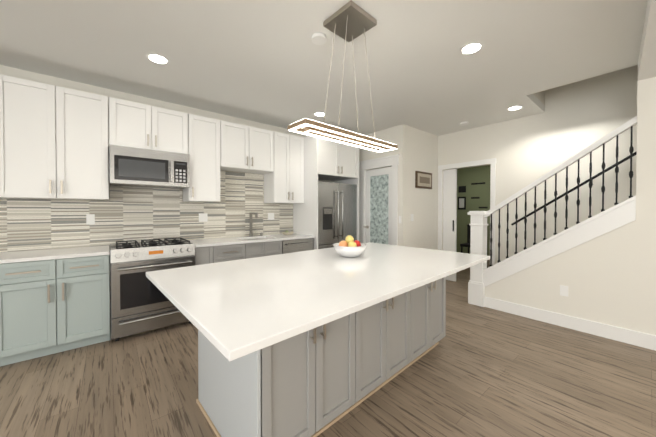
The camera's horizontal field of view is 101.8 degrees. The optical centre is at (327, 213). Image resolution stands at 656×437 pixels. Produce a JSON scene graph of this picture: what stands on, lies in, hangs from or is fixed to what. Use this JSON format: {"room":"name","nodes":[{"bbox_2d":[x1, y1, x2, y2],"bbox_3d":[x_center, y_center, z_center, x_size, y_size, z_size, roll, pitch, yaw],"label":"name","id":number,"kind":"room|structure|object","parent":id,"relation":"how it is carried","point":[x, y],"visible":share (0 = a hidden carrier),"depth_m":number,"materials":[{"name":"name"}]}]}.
{"room":"kitchen","nodes":[
{"label":"kitchen","id":0,"kind":"room"},
{"bbox_2d":[0,65,332,322],"bbox_3d":[-2.216,-0.083,3.452,8.700,2.720,0.120,-1,1,-40],"label":"wall","id":1,"kind":"structure","parent":0,"point":[4,70],"depth_m":3.18,"materials":[{"name":"white paint"}]},
{"bbox_2d":[0,74,15,198],"bbox_3d":[-3.338,-0.683,2.212,0.900,1.090,0.348,-1,1,-40],"label":"upper cabinet","id":2,"kind":"object","parent":1,"relation":"attached to","point":[3,177],"depth_m":2.36,"materials":[{"name":"white wood"}]},
{"bbox_2d":[4,75,111,199],"bbox_3d":[-2.761,-0.689,2.688,0.846,1.090,0.348,-1,1,-40],"label":"upper cabinet","id":3,"kind":"object","parent":1,"relation":"attached to","point":[55,142],"depth_m":2.57,"materials":[{"name":"white wood"}]},
{"bbox_2d":[86,214,94,224],"bbox_3d":[-2.662,0.070,2.988,0.070,0.115,0.005,-1,1,-40],"label":"outlet","id":4,"kind":"object","parent":1,"relation":"attached to","point":[90,219],"visible":1,"depth_m":2.98,"materials":[{"name":"white plastic"}]},
{"bbox_2d":[109,97,187,153],"bbox_3d":[-2.139,-0.980,3.198,0.760,0.520,0.348,-1,1,-40],"label":"upper cabinet","id":5,"kind":"object","parent":1,"relation":"attached to","point":[136,125],"depth_m":3.04,"materials":[{"name":"white wood"}]},
{"bbox_2d":[109,145,189,188],"bbox_3d":[-2.100,-0.518,3.157,0.754,0.397,0.467,-1,1,-40],"label":"microwave","id":6,"kind":"object","parent":5,"relation":"attached to","point":[134,167],"visible":1,"depth_m":2.99,"materials":[{"name":"silver metal"}]},
{"bbox_2d":[199,213,207,221],"bbox_3d":[-1.752,0.061,3.739,0.115,0.115,0.005,-1,1,-40],"label":"outlet","id":7,"kind":"object","parent":1,"relation":"attached to","point":[203,217],"visible":1,"depth_m":3.74,"materials":[{"name":"white plastic"}]},
{"bbox_2d":[183,114,227,201],"bbox_3d":[-1.669,-0.700,3.590,0.450,1.090,0.348,-1,1,-40],"label":"upper cabinet","id":8,"kind":"object","parent":1,"relation":"attached to","point":[207,137],"depth_m":3.46,"materials":[{"name":"white wood"}]},
{"bbox_2d":[228,122,275,173],"bbox_3d":[-1.238,-0.939,3.943,0.786,0.620,0.348,-1,1,-40],"label":"upper cabinet","id":9,"kind":"object","parent":1,"relation":"attached to","point":[250,149],"depth_m":3.84,"materials":[{"name":"white wood"}]},
{"bbox_2d":[268,213,273,219],"bbox_3d":[-0.942,0.053,4.408,0.115,0.115,0.005,-1,1,-40],"label":"outlet","id":10,"kind":"object","parent":1,"relation":"attached to","point":[270,216],"visible":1,"depth_m":4.40,"materials":[{"name":"white plastic"}]},
{"bbox_2d":[264,132,303,203],"bbox_3d":[-0.744,-0.709,4.354,0.615,1.090,0.348,-1,1,-40],"label":"upper cabinet","id":11,"kind":"object","parent":1,"relation":"attached to","point":[286,186],"depth_m":4.23,"materials":[{"name":"white wood"}]},
{"bbox_2d":[0,0,647,135],"bbox_3d":[1.342,-1.472,1.717,12.000,0.100,8.400,-1,1,-40],"label":"ceiling","id":12,"kind":"structure","parent":0,"point":[268,62],"depth_m":2.39,"materials":[{"name":"white paint"}]},
{"bbox_2d":[146,53,169,64],"bbox_3d":[-1.576,-1.428,2.472,0.190,0.006,0.190,-1,1,-40],"label":"recessed light","id":13,"kind":"object","parent":12,"relation":"in","point":[157,58],"visible":1,"depth_m":2.46,"materials":[{"name":"white"}]},
{"bbox_2d":[313,112,325,116],"bbox_3d":[-0.119,-1.445,3.896,0.190,0.006,0.190,-1,1,-40],"label":"recessed light","id":14,"kind":"object","parent":12,"relation":"in","point":[319,114],"visible":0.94,"depth_m":3.90,"materials":[{"name":"white"}]},
{"bbox_2d":[312,32,326,44],"bbox_3d":[-0.072,-1.412,2.158,0.120,0.030,0.120,-1,1,-40],"label":"smoke detector","id":15,"kind":"object","parent":12,"relation":"attached to","point":[319,38],"visible":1,"depth_m":2.13,"materials":[{"name":"white plastic"}]},
{"bbox_2d":[287,106,397,151],"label":"pendant light","id":16,"kind":"object","parent":12,"relation":"hanging from","point":[317,129],"depth_m":1.86,"materials":[{"name":"silver metal"}]},
{"bbox_2d":[323,0,376,51],"label":"canopy","id":17,"kind":"object","parent":12,"relation":"hanging from","point":[350,20],"depth_m":1.94,"materials":[{"name":"silver metal"}]},
{"bbox_2d":[459,41,483,54],"bbox_3d":[1.242,-1.426,2.310,0.190,0.006,0.190,-1,1,-40],"label":"recessed light","id":18,"kind":"object","parent":12,"relation":"in","point":[472,48],"visible":1,"depth_m":2.30,"materials":[{"name":"white"}]},
{"bbox_2d":[506,105,522,110],"bbox_3d":[2.565,-1.442,3.661,0.190,0.006,0.190,-1,1,-40],"label":"recessed light","id":19,"kind":"object","parent":12,"relation":"in","point":[516,107],"visible":1,"depth_m":3.67,"materials":[{"name":"white"}]},
{"bbox_2d":[638,0,655,80],"bbox_3d":[0.319,-1.323,-0.054,7.499,0.154,0.220,-1,1,-43],"label":"ceiling beam","id":20,"kind":"structure","parent":12,"relation":"attached to","point":[647,63],"depth_m":2.06,"materials":[{"name":"white paint"}]},
{"bbox_2d":[0,259,655,436],"bbox_3d":[1.342,1.328,1.751,12.000,0.060,8.400,-1,1,-40],"label":"floor","id":21,"kind":"structure","parent":0,"point":[477,371],"depth_m":1.97,"materials":[{"name":"brown wood"}]},
{"bbox_2d":[0,262,3,366],"bbox_3d":[-3.079,0.851,2.263,0.520,0.880,0.628,-1,1,-40],"label":"base cabinet","id":22,"kind":"object","parent":21,"relation":"on","point":[1,263],"depth_m":2.19,"materials":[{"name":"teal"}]},
{"bbox_2d":[4,246,110,365],"bbox_3d":[-2.659,0.847,2.610,0.811,0.880,0.628,-1,1,-40],"label":"base cabinet","id":23,"kind":"object","parent":21,"relation":"on","point":[54,276],"depth_m":2.39,"materials":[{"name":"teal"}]},
{"bbox_2d":[0,246,109,261],"bbox_3d":[-2.968,0.395,2.343,1.621,0.030,0.638,-1,1,-40],"label":"countertop","id":24,"kind":"structure","parent":23,"relation":"on","point":[65,251],"depth_m":2.56,"materials":[{"name":"white stone"}]},
{"bbox_2d":[110,238,194,340],"bbox_3d":[-2.008,0.803,3.062,0.756,0.957,0.723,-1,1,-40],"label":"range","id":25,"kind":"object","parent":21,"relation":"on","point":[141,302],"visible":0.9,"depth_m":2.76,"materials":[{"name":"silver metal"}]},
{"bbox_2d":[195,246,219,264],"bbox_3d":[-1.652,0.837,3.441,0.263,0.880,0.628,-1,1,-40],"label":"base cabinet","id":26,"kind":"object","parent":21,"relation":"on","point":[203,254],"depth_m":3.20,"materials":[{"name":"grey wood"}]},
{"bbox_2d":[220,242,251,261],"bbox_3d":[-1.434,0.834,3.621,0.507,0.880,0.628,-1,1,-40],"label":"base cabinet","id":27,"kind":"object","parent":21,"relation":"on","point":[231,251],"depth_m":3.42,"materials":[{"name":"grey wood"}]},
{"bbox_2d":[184,234,314,245],"bbox_3d":[-1.082,0.376,3.899,1.733,0.030,0.638,-1,1,-40],"label":"countertop","id":28,"kind":"structure","parent":27,"relation":"on","point":[255,237],"depth_m":3.72,"materials":[{"name":"white stone"}]},
{"bbox_2d":[248,214,259,237],"bbox_3d":[-1.067,0.174,4.091,0.217,0.370,0.238,-1,1,-40],"label":"faucet","id":29,"kind":"object","parent":28,"relation":"on","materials":[{"name":"silver metal"}]},
{"bbox_2d":[252,242,271,257],"bbox_3d":[-1.177,0.832,3.833,0.393,0.880,0.628,-1,1,-40],"label":"base cabinet","id":30,"kind":"object","parent":21,"relation":"on","point":[259,249],"depth_m":3.65,"materials":[{"name":"grey wood"}]},
{"bbox_2d":[272,238,283,254],"bbox_3d":[-0.987,0.830,3.990,0.333,0.880,0.628,-1,1,-40],"label":"base cabinet","id":31,"kind":"object","parent":21,"relation":"on","point":[278,246],"depth_m":3.81,"materials":[{"name":"grey wood"}]},
{"bbox_2d":[196,286,445,436],"bbox_3d":[0.131,0.852,2.189,2.065,0.880,0.964,-1,1,-40],"label":"kitchen island","id":32,"kind":"object","parent":21,"relation":"on","point":[313,343],"depth_m":1.55,"materials":[{"name":"grey wood"}]},
{"bbox_2d":[146,242,489,373],"bbox_3d":[0.123,0.399,2.066,2.436,0.030,1.484,-1,1,-40],"label":"island countertop","id":33,"kind":"structure","parent":32,"relation":"on","point":[241,308],"depth_m":1.46,"materials":[{"name":"white stone"}]},
{"bbox_2d":[333,235,366,256],"bbox_3d":[0.193,0.287,2.345,0.305,0.185,0.305,-1,1,-40],"label":"fruit bowl","id":34,"kind":"object","parent":33,"relation":"on","point":[349,246],"visible":1,"depth_m":2.27,"materials":[{"name":"white ceramic"}]},
{"bbox_2d":[293,136,358,249],"bbox_3d":[-0.020,0.002,4.715,0.945,2.520,0.726,-1,1,-40],"label":"enclosure","id":35,"kind":"object","parent":21,"relation":"on","point":[328,160],"visible":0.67,"depth_m":4.38,"materials":[{"name":"white wood"}]},
{"bbox_2d":[318,181,356,248],"bbox_3d":[-0.007,0.377,4.706,0.885,1.770,0.708,-1,1,-40],"label":"fridge","id":36,"kind":"object","parent":21,"relation":"on","point":[337,212],"visible":0.33,"depth_m":4.43,"materials":[{"name":"silver metal"}]},
{"bbox_2d":[460,224,470,252],"bbox_3d":[3.534,0.766,6.472,0.440,0.950,0.440,-1,1,-40],"label":"chair","id":37,"kind":"object","parent":21,"relation":"on","point":[467,244],"visible":0.27,"depth_m":6.70,"materials":[{"name":"black wood"}]},
{"bbox_2d":[467,211,488,306],"bbox_3d":[2.115,0.621,3.743,0.220,1.305,0.220,-1,1,-40],"label":"newel post","id":38,"kind":"object","parent":21,"relation":"on","point":[478,246],"depth_m":3.68,"materials":[{"name":"white wood"}]},
{"bbox_2d":[359,124,407,246],"bbox_3d":[0.813,-0.101,4.935,0.100,2.720,1.410,-1,1,-40],"label":"wall","id":39,"kind":"structure","parent":0,"point":[398,135],"depth_m":4.42,"materials":[{"name":"white paint"}]},
{"bbox_2d":[364,166,391,244],"bbox_3d":[0.906,0.223,4.789,0.092,2.052,0.633,-1,1,-40],"label":"pantry door","id":40,"kind":"structure","parent":39,"relation":"in","point":[378,205],"depth_m":4.79,"materials":[{"name":"white"}]},
{"bbox_2d":[359,154,399,244],"bbox_3d":[0.880,0.144,4.766,0.060,2.235,0.940,-1,1,-40],"label":"door frame","id":41,"kind":"structure","parent":39,"relation":"attached to","point":[391,160],"depth_m":4.71,"materials":[{"name":"white wood"}]},
{"bbox_2d":[408,126,439,249],"bbox_3d":[1.656,-0.099,4.794,1.020,2.720,0.120,-1,1,-40],"label":"wall","id":42,"kind":"structure","parent":0,"point":[423,147],"depth_m":4.74,"materials":[{"name":"white paint"}]},
{"bbox_2d":[415,171,431,188],"bbox_3d":[1.707,-0.584,4.733,0.510,0.290,0.029,-1,1,-40],"label":"framed art","id":43,"kind":"object","parent":42,"relation":"attached to","point":[423,180],"visible":0.98,"depth_m":4.70,"materials":[{"name":"brown wood"}]},
{"bbox_2d":[436,127,479,249],"bbox_3d":[4.061,-1.365,2.745,0.100,5.300,6.280,-1,1,-40],"label":"wall","id":44,"kind":"structure","parent":0,"point":[460,146],"depth_m":4.76,"materials":[{"name":"white paint"}]},
{"bbox_2d":[443,169,456,281],"bbox_3d":[2.257,0.221,4.942,0.048,2.052,0.236,-1,1,-40],"label":"sliding door","id":45,"kind":"structure","parent":44,"relation":"in","point":[450,210],"depth_m":4.92,"materials":[{"name":"white wood"}]},
{"bbox_2d":[438,158,495,264],"bbox_3d":[2.399,0.185,4.681,0.022,2.155,0.973,-1,1,-40],"label":"door frame","id":46,"kind":"structure","parent":44,"relation":"attached to","point":[492,161],"depth_m":4.51,"materials":[{"name":"white wood"}]},
{"bbox_2d":[457,165,490,255],"bbox_3d":[4.534,-0.125,6.899,0.100,2.720,4.300,-1,1,-40],"label":"wall","id":47,"kind":"structure","parent":0,"point":[466,177],"depth_m":7.44,"materials":[{"name":"green paint"}]},
{"bbox_2d":[480,120,655,334],"bbox_3d":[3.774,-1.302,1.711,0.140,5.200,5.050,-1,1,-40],"label":"wall","id":48,"kind":"structure","parent":0,"point":[496,138],"depth_m":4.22,"materials":[{"name":"white paint"}]},
{"bbox_2d":[482,195,635,286],"bbox_3d":[2.601,0.423,3.156,0.175,1.203,1.360,-1,1,-40],"label":"trim","id":49,"kind":"structure","parent":48,"relation":"attached to","point":[608,220],"depth_m":2.97,"materials":[{"name":"white wood"}]},
{"bbox_2d":[484,116,636,265],"bbox_3d":[2.605,-0.114,3.153,0.075,1.691,1.360,-1,1,-40],"label":"stair railing","id":50,"kind":"object","parent":49,"relation":"on","point":[624,127],"visible":0.96,"depth_m":3.02,"materials":[{"name":"black"}]},
{"bbox_2d":[560,285,567,296],"bbox_3d":[2.660,0.875,3.002,0.006,0.115,0.070,-1,1,-40],"label":"outlet","id":51,"kind":"object","parent":48,"relation":"attached to","point":[563,290],"visible":1,"depth_m":3.00,"materials":[{"name":"white plastic"}]},
{"bbox_2d":[484,296,655,350],"bbox_3d":[3.736,1.228,1.697,0.016,0.140,5.070,-1,1,-40],"label":"baseboard","id":52,"kind":"structure","parent":48,"relation":"attached to","point":[637,338],"depth_m":2.90,"materials":[{"name":"white wood"}]},
{"bbox_2d":[508,65,655,334],"bbox_3d":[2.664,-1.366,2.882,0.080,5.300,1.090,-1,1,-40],"label":"wall","id":53,"kind":"structure","parent":0,"point":[608,278],"depth_m":3.23,"materials":[{"name":"white paint"}]},
{"bbox_2d":[511,151,636,225],"bbox_3d":[3.463,-0.523,3.331,0.084,1.443,1.988,-1,1,-40],"label":"wall-mounted handrail","id":54,"kind":"object","parent":53,"relation":"attached to","point":[585,182],"visible":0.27,"depth_m":3.47,"materials":[{"name":"black metal"}]}
]}

